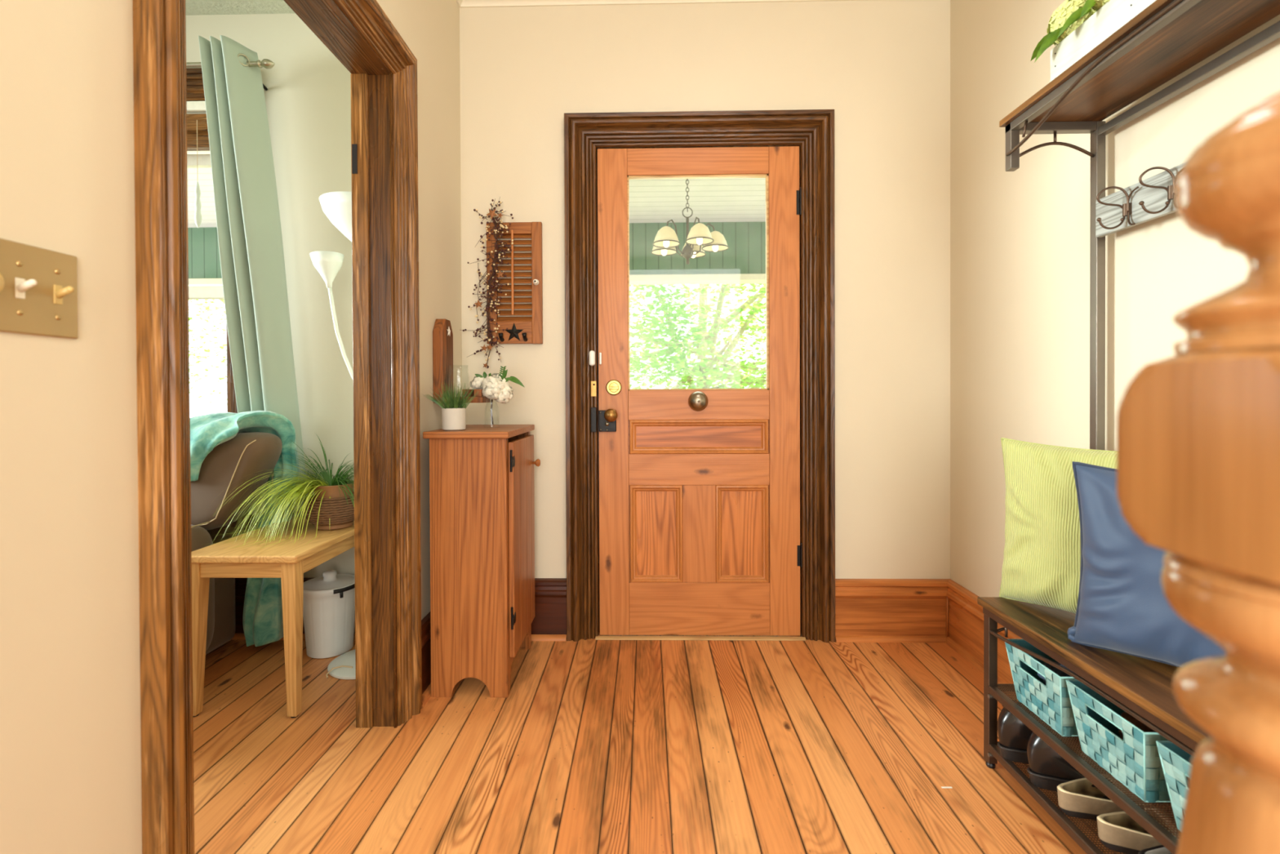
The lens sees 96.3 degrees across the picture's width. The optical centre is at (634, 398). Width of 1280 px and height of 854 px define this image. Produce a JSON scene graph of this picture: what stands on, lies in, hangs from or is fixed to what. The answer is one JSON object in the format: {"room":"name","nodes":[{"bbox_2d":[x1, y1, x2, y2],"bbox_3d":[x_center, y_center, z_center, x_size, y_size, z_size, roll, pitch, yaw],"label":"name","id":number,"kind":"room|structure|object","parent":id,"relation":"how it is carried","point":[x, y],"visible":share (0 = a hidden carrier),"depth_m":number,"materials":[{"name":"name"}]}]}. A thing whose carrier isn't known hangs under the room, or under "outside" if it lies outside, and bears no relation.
{"room":"entrance hall","nodes":[
{"label":"entrance hall","id":0,"kind":"room"},
{"bbox_2d":[0,0,462,853],"bbox_3d":[-0.838,-0.341,-0.076,0.106,2.750,5.020,0,0,1],"label":"wall","id":1,"kind":"structure","parent":0,"point":[70,741],"depth_m":0.79,"materials":[{"name":"beige paint"}]},
{"bbox_2d":[0,238,78,338],"bbox_3d":[-0.756,-0.137,0.704,0.025,0.113,0.165,0,0,1],"label":"switch plate","id":2,"kind":"object","parent":1,"relation":"attached to","point":[38,286],"visible":1,"depth_m":0.73,"materials":[{"name":"gold metal"}]},
{"bbox_2d":[132,0,422,853],"bbox_3d":[-0.793,-0.039,1.374,0.168,2.123,1.013,0,0,1],"label":"door frame","id":3,"kind":"structure","parent":1,"relation":"attached to","point":[159,26],"depth_m":1.55,"materials":[{"name":"brown wood"}]},
{"bbox_2d":[421,611,431,706],"bbox_3d":[-0.714,0.891,2.169,0.042,0.250,0.546,0,0,1],"label":"baseboard","id":4,"kind":"structure","parent":1,"relation":"attached to","point":[425,621],"depth_m":1.97,"materials":[{"name":"brown wood"}]},
{"bbox_2d":[432,319,490,403],"bbox_3d":[-0.648,-0.140,2.155,0.181,0.312,0.115,0,0,1],"label":"wall sconce","id":5,"kind":"object","parent":1,"relation":"attached to","point":[442,335],"visible":0.66,"depth_m":2.10,"materials":[{"name":"brown wood"}]},
{"bbox_2d":[444,396,490,402],"bbox_3d":[-0.629,0.005,2.155,0.144,0.022,0.111,0,0,1],"label":"shelf","id":6,"kind":"object","parent":5,"relation":"attached to","point":[477,399],"depth_m":2.10,"materials":[{"name":"brown wood"}]},
{"bbox_2d":[456,0,868,7],"bbox_3d":[0.235,-1.678,-0.058,2.051,0.086,4.920,0,0,1],"label":"crown molding","id":7,"kind":"structure","parent":1,"relation":"attached to","point":[461,3],"depth_m":2.40,"materials":[{"name":"paint"}]},
{"bbox_2d":[185,0,295,15],"bbox_3d":[-2.646,-1.660,0.049,3.522,0.098,5.220,0,0,1],"label":"ceiling","id":8,"kind":"structure","parent":0,"point":[193,7],"depth_m":2.40,"materials":[{"name":"white paint"}]},
{"bbox_2d":[441,408,466,431],"bbox_3d":[-0.632,0.072,2.004,0.081,0.077,0.081,0,0,1],"label":"pot","id":9,"kind":"object","parent":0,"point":[452,419],"depth_m":1.97,"materials":[{"name":"ceramic"}]},
{"bbox_2d":[186,151,765,227],"bbox_3d":[-0.426,-1.631,4.056,11.000,0.060,2.880,0,0,1],"label":"ceiling","id":10,"kind":"structure","parent":0,"point":[726,199],"depth_m":4.63,"materials":[{"name":"white paint"}]},
{"bbox_2d":[187,222,765,278],"bbox_3d":[-0.399,-1.371,5.348,11.000,0.480,0.140,0,0,1],"label":"beam","id":11,"kind":"structure","parent":10,"relation":"attached to","point":[745,241],"depth_m":5.26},
{"bbox_2d":[188,273,765,286],"bbox_3d":[-0.398,-1.103,5.350,11.000,0.055,0.200,0,0,1],"label":"trim","id":12,"kind":"structure","parent":11,"relation":"attached to","point":[738,278],"depth_m":5.24,"materials":[{"name":"white paint"}]},
{"bbox_2d":[650,178,728,264],"bbox_3d":[0.396,-1.284,4.135,0.562,0.638,0.576,0,0,1],"label":"chandelier","id":13,"kind":"object","parent":10,"relation":"hanging from","point":[665,242],"visible":0.98,"depth_m":4.07,"materials":[{"name":"glass"}]},
{"bbox_2d":[185,0,950,578],"bbox_3d":[-1.442,-0.359,2.546,5.819,2.750,0.200,0,0,1],"label":"wall","id":14,"kind":"structure","parent":0,"point":[882,67],"depth_m":2.41,"materials":[{"name":"beige paint"}]},
{"bbox_2d":[186,67,239,433],"bbox_3d":[-2.318,-0.507,2.510,1.430,1.775,0.195,0,0,1],"label":"window","id":15,"kind":"structure","parent":14,"relation":"in","point":[194,81],"depth_m":2.44,"materials":[{"name":"white paint"}]},
{"bbox_2d":[186,101,206,111],"bbox_3d":[-2.320,-1.234,2.438,1.155,0.040,0.022,0,0,1],"label":"roller shade","id":16,"kind":"object","parent":15,"relation":"attached to","point":[192,106],"depth_m":2.42,"materials":[{"name":"white fabric"}]},
{"bbox_2d":[194,120,202,228],"bbox_3d":[-1.841,-0.944,2.414,0.028,0.455,0.027,0,0,1],"label":"ornament","id":17,"kind":"object","parent":15,"relation":"hanging from","point":[197,215],"visible":1,"depth_m":2.41,"materials":[{"name":"white"}]},
{"bbox_2d":[186,58,274,90],"bbox_3d":[-2.252,-1.332,2.378,1.613,0.054,0.152,0,0,1],"label":"curtain rod","id":18,"kind":"object","parent":14,"relation":"attached to","point":[267,64],"visible":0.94,"depth_m":2.30,"materials":[{"name":"metal"}]},
{"bbox_2d":[198,35,307,514],"bbox_3d":[-1.530,-0.472,2.320,0.352,1.881,0.138,0,0,-11],"label":"curtain","id":19,"kind":"object","parent":18,"relation":"hanging from","point":[248,222],"visible":0.85,"depth_m":2.29,"materials":[{"name":"green fabric"}]},
{"bbox_2d":[230,577,355,639],"bbox_3d":[-2.548,0.897,2.457,3.400,0.250,0.042,0,0,1],"label":"baseboard","id":20,"kind":"structure","parent":14,"relation":"attached to","point":[240,583],"depth_m":2.44,"materials":[{"name":"brown wood"}]},
{"bbox_2d":[486,222,542,344],"bbox_3d":[-0.506,-0.484,2.397,0.232,0.509,0.061,0,0,1],"label":"louvered shutter","id":21,"kind":"object","parent":14,"relation":"attached to","point":[521,330],"visible":0.83,"depth_m":2.40,"materials":[{"name":"brown wood"}]},
{"bbox_2d":[462,196,513,368],"bbox_3d":[-0.619,-0.478,2.364,0.234,0.709,0.071,0,0,4],"label":"garland","id":22,"kind":"object","parent":21,"relation":"hanging from","point":[491,215],"visible":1,"depth_m":2.38,"materials":[{"name":"plant"}]},
{"bbox_2d":[531,577,566,640],"bbox_3d":[-0.509,0.888,2.417,0.443,0.250,0.042,0,0,1],"label":"baseboard","id":23,"kind":"structure","parent":14,"relation":"attached to","point":[548,623],"depth_m":2.41,"materials":[{"name":"brown wood"}]},
{"bbox_2d":[589,350,595,365],"bbox_3d":[-0.179,-0.168,2.392,0.025,0.064,0.022,0,0,1],"label":"sensor","id":24,"kind":"object","parent":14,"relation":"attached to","point":[592,353],"visible":1,"depth_m":2.38,"materials":[{"name":"white plastic"}]},
{"bbox_2d":[591,407,596,431],"bbox_3d":[-0.172,0.088,2.403,0.023,0.103,0.024,0,0,1],"label":"lock keeper","id":25,"kind":"object","parent":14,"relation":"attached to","point":[593,410],"visible":1,"depth_m":2.39,"materials":[{"name":"black metal"}]},
{"bbox_2d":[591,381,596,396],"bbox_3d":[-0.173,-0.041,2.405,0.023,0.065,0.017,0,0,1],"label":"strike plate","id":26,"kind":"object","parent":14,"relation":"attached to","point":[593,384],"visible":1,"depth_m":2.40,"materials":[{"name":"gold metal"}]},
{"bbox_2d":[564,109,835,642],"bbox_3d":[0.270,-0.090,2.491,1.116,2.197,0.246,0,0,1],"label":"door frame","id":27,"kind":"structure","parent":14,"relation":"attached to","point":[813,130],"depth_m":2.39,"materials":[{"name":"brown wood"}]},
{"bbox_2d":[597,146,802,635],"bbox_3d":[0.274,-0.026,2.400,0.857,2.056,0.117,0,0,1],"label":"door","id":28,"kind":"structure","parent":14,"relation":"in","point":[700,488],"depth_m":2.42,"materials":[{"name":"brown wood"}]},
{"bbox_2d":[835,578,950,642],"bbox_3d":[1.076,0.881,2.385,0.488,0.250,0.042,0,0,1],"label":"baseboard","id":29,"kind":"structure","parent":14,"relation":"attached to","point":[867,610],"depth_m":2.38,"materials":[{"name":"brown wood"}]},
{"bbox_2d":[946,596,948,636],"bbox_3d":[1.294,0.895,2.376,0.009,0.180,0.009,0,0,24],"label":"trim","id":30,"kind":"structure","parent":14,"relation":"attached to","point":[947,598],"depth_m":2.37,"materials":[{"name":"brown wood"}]},
{"bbox_2d":[193,632,1122,853],"bbox_3d":[-1.535,1.086,0.049,5.720,0.100,5.220,0,0,1],"label":"floor","id":31,"kind":"structure","parent":0,"point":[593,746],"depth_m":1.62,"materials":[{"name":"brown wood"}]},
{"bbox_2d":[191,431,282,654],"bbox_3d":[-2.272,0.560,1.980,1.773,0.849,0.860,0,0,1],"label":"armchair","id":32,"kind":"object","parent":31,"relation":"on","point":[235,461],"visible":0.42,"depth_m":2.13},
{"bbox_2d":[191,431,282,529],"bbox_3d":[-2.167,0.326,2.224,1.575,0.392,0.185,0,0,1],"label":"cushion","id":33,"kind":"object","parent":32,"relation":"on","point":[235,461],"depth_m":2.13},
{"bbox_2d":[190,410,299,646],"bbox_3d":[-1.562,0.515,2.230,0.416,0.937,0.328,0,0,1],"label":"throw blanket","id":34,"kind":"object","parent":32,"relation":"on","point":[262,617],"visible":0.58,"depth_m":2.26,"materials":[{"name":"teal fabric"}]},
{"bbox_2d":[191,516,354,718],"bbox_3d":[-1.252,0.757,2.110,0.380,0.523,0.587,0,0,1],"label":"end table","id":35,"kind":"object","parent":31,"relation":"on","point":[289,562],"visible":0.66,"depth_m":1.84,"materials":[{"name":"brown wood"}]},
{"bbox_2d":[204,435,354,550],"bbox_3d":[-1.247,0.319,2.154,0.668,0.351,0.637,0,0,1],"label":"potted plant","id":36,"kind":"object","parent":35,"relation":"on","point":[331,506],"visible":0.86,"depth_m":2.14,"materials":[{"name":"green plant"}]},
{"bbox_2d":[302,569,355,658],"bbox_3d":[-1.229,0.857,2.321,0.229,0.320,0.220,0,0,1],"label":"bin","id":37,"kind":"object","parent":31,"relation":"on","point":[328,599],"visible":0.87,"depth_m":2.25,"materials":[{"name":"white plastic"}]},
{"bbox_2d":[309,191,355,679],"bbox_3d":[-1.043,0.140,2.187,0.287,1.755,0.286,0,1,35],"label":"floor lamp","id":38,"kind":"object","parent":31,"relation":"on","point":[336,206],"visible":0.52,"depth_m":2.12,"materials":[{"name":"white plastic"}]},
{"bbox_2d":[422,424,540,697],"bbox_3d":[-0.543,0.562,2.148,0.323,0.906,0.455,0,0,1],"label":"base cabinet","id":39,"kind":"object","parent":31,"relation":"on","point":[482,495],"visible":0.98,"depth_m":1.95,"materials":[{"name":"brown wood"}]},
{"bbox_2d":[423,381,479,431],"bbox_3d":[-0.629,0.024,2.010,0.176,0.173,0.188,0,1,38],"label":"potted grass","id":40,"kind":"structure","parent":39,"relation":"on","point":[453,411],"depth_m":1.98,"materials":[{"name":"ceramic"}]},
{"bbox_2d":[469,365,524,424],"bbox_3d":[-0.512,-0.006,2.132,0.211,0.229,0.100,0,0,1],"label":"bud vase","id":41,"kind":"object","parent":39,"relation":"on","point":[495,386],"visible":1,"depth_m":2.12,"materials":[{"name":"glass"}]},
{"bbox_2d":[595,635,805,640],"bbox_3d":[0.273,1.004,2.408,0.878,0.010,0.030,0,0,1],"label":"threshold","id":42,"kind":"object","parent":31,"relation":"on","point":[597,637],"visible":1,"depth_m":2.40,"materials":[{"name":"brown wood"}]},
{"bbox_2d":[977,0,1279,853],"bbox_3d":[1.105,0.127,1.083,0.322,1.779,1.027,0,0,1],"label":"hall tree","id":43,"kind":"object","parent":31,"relation":"on","point":[1167,38],"visible":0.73,"depth_m":1.32,"materials":[{"name":"laminate"}]},
{"bbox_2d":[997,701,1044,764],"bbox_3d":[1.099,0.875,1.512,0.286,0.142,0.110,0,0,-2],"label":"leather shoe","id":44,"kind":"object","parent":43,"relation":"on","point":[1014,735],"visible":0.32,"depth_m":1.49,"materials":[{"name":"brown leather"}]},
{"bbox_2d":[1004,638,1078,736],"bbox_3d":[1.111,0.712,1.416,0.269,0.150,0.207,0,0,1],"label":"woven basket","id":45,"kind":"object","parent":43,"relation":"on","point":[1051,701],"visible":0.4,"depth_m":1.40,"materials":[{"name":"teal wicker"}]},
{"bbox_2d":[1037,661,1080,684],"bbox_3d":[1.105,0.686,1.411,0.209,0.094,0.134,0,0,1],"label":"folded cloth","id":46,"kind":"object","parent":45,"relation":"in","point":[1057,671],"visible":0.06,"depth_m":1.40,"materials":[{"name":"fabric"}]},
{"bbox_2d":[999,437,1116,613],"bbox_3d":[1.145,0.334,1.408,0.161,0.448,0.468,-1,1,-34],"label":"throw pillow","id":47,"kind":"object","parent":43,"relation":"on","point":[1042,563],"visible":0.41,"depth_m":1.46,"materials":[{"name":"yellow fabric"}]},
{"bbox_2d":[996,741,1126,853],"bbox_3d":[1.111,0.951,1.091,0.280,0.002,0.980,0,0,1],"label":"shelf","id":48,"kind":"object","parent":43,"relation":"attached to","point":[1015,770],"depth_m":1.31,"materials":[{"name":"wood"}]},
{"bbox_2d":[1026,723,1114,791],"bbox_3d":[1.107,0.876,1.399,0.286,0.142,0.110,0,0,3],"label":"leather shoe","id":49,"kind":"object","parent":43,"relation":"on","point":[1047,769],"visible":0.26,"depth_m":1.38,"materials":[{"name":"brown leather"}]},
{"bbox_2d":[997,684,1180,838],"bbox_3d":[1.110,0.791,1.090,0.280,0.002,0.980,0,0,1],"label":"shelf","id":50,"kind":"object","parent":43,"relation":"attached to","point":[1003,699],"depth_m":1.22,"materials":[{"name":"wood"}]},
{"bbox_2d":[1030,0,1155,81],"bbox_3d":[1.125,-0.888,1.161,0.215,0.249,0.741,0,0,1],"label":"planter box","id":51,"kind":"object","parent":43,"relation":"on","point":[1076,27],"visible":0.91,"depth_m":1.38,"materials":[{"name":"white ceramic"}]},
{"bbox_2d":[1057,773,1172,820],"bbox_3d":[1.111,0.909,1.321,0.289,0.076,0.095,0,0,-5],"label":"clog","id":52,"kind":"object","parent":43,"relation":"on","point":[1077,797],"visible":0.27,"depth_m":1.29,"materials":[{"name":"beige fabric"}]},
{"bbox_2d":[1066,679,1170,802],"bbox_3d":[1.112,0.714,1.200,0.270,0.150,0.207,0,0,1],"label":"woven basket","id":53,"kind":"object","parent":43,"relation":"on","point":[1134,761],"visible":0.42,"depth_m":1.18,"materials":[{"name":"teal wicker"}]},
{"bbox_2d":[1118,711,1155,739],"bbox_3d":[1.074,0.703,1.191,0.107,0.106,0.110,0,1,39],"label":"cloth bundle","id":54,"kind":"object","parent":53,"relation":"in","point":[1126,716],"visible":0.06,"depth_m":1.19,"materials":[{"name":"brown fabric"}]},
{"bbox_2d":[1097,808,1179,853],"bbox_3d":[1.127,0.910,1.208,0.289,0.076,0.095,0,0,3],"label":"clog","id":55,"kind":"object","parent":43,"relation":"on","point":[1117,831],"visible":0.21,"depth_m":1.20,"materials":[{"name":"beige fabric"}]},
{"bbox_2d":[999,0,1279,127],"bbox_3d":[1.125,-0.754,1.072,0.257,0.017,1.021,0,0,1],"label":"shelf","id":56,"kind":"object","parent":43,"relation":"attached to","point":[1209,26],"depth_m":1.26,"materials":[{"name":"laminate"}]},
{"bbox_2d":[1067,461,1226,666],"bbox_3d":[1.123,0.355,1.133,0.147,0.420,0.452,-1,1,-34],"label":"throw pillow","id":57,"kind":"object","parent":43,"relation":"on","point":[1122,606],"visible":0.42,"depth_m":1.20,"materials":[{"name":"blue fabric"}]},
{"bbox_2d":[1137,844,1172,853],"bbox_3d":[1.131,0.911,1.120,0.289,0.076,0.095,0,0,0],"label":"slipper","id":58,"kind":"object","parent":43,"relation":"on","point":[1161,849],"visible":0.07,"depth_m":1.14,"materials":[{"name":"black leather"}]},
{"bbox_2d":[1155,740,1192,831],"bbox_3d":[1.108,0.716,0.969,0.269,0.150,0.207,0,0,1],"label":"woven basket","id":59,"kind":"object","parent":43,"relation":"on","point":[1175,762],"visible":0.2,"depth_m":1.05,"materials":[{"name":"teal wicker"}]},
{"bbox_2d":[1116,92,1279,853],"bbox_3d":[0.334,0.435,0.283,0.111,1.182,0.111,0,0,1],"label":"newel post","id":60,"kind":"object","parent":31,"relation":"on","point":[1198,426],"visible":1,"depth_m":0.28,"materials":[{"name":"brown wood"}]},
{"bbox_2d":[950,0,1279,596],"bbox_3d":[1.340,-0.350,-0.119,0.150,2.750,5.020,0,0,1],"label":"wall","id":61,"kind":"structure","parent":0,"point":[1020,238],"depth_m":1.87,"materials":[{"name":"beige paint"}]},
{"bbox_2d":[945,578,1022,699],"bbox_3d":[1.251,0.900,-0.058,0.042,0.250,4.920,0,0,1],"label":"baseboard","id":62,"kind":"structure","parent":61,"relation":"attached to","point":[966,615],"depth_m":2.21,"materials":[{"name":"brown wood"}]},
{"label":"outside","id":63,"kind":"structure","parent":0,"visible":0},
{"bbox_3d":[0.458,1.207,22.736,50.000,0.120,34.540,0,0,1],"label":"lawn","id":64,"kind":"structure","parent":63,"visible":0},
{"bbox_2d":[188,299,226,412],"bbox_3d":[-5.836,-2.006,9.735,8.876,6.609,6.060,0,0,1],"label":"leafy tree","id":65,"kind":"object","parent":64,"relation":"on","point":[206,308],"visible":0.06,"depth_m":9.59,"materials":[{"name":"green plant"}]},
{"bbox_2d":[629,284,765,388],"bbox_3d":[0.995,-2.454,8.377,8.953,7.465,5.991,0,0,1],"label":"leafy tree","id":66,"kind":"object","parent":64,"relation":"on","point":[704,345],"visible":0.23,"depth_m":7.61,"materials":[{"name":"green plant"}]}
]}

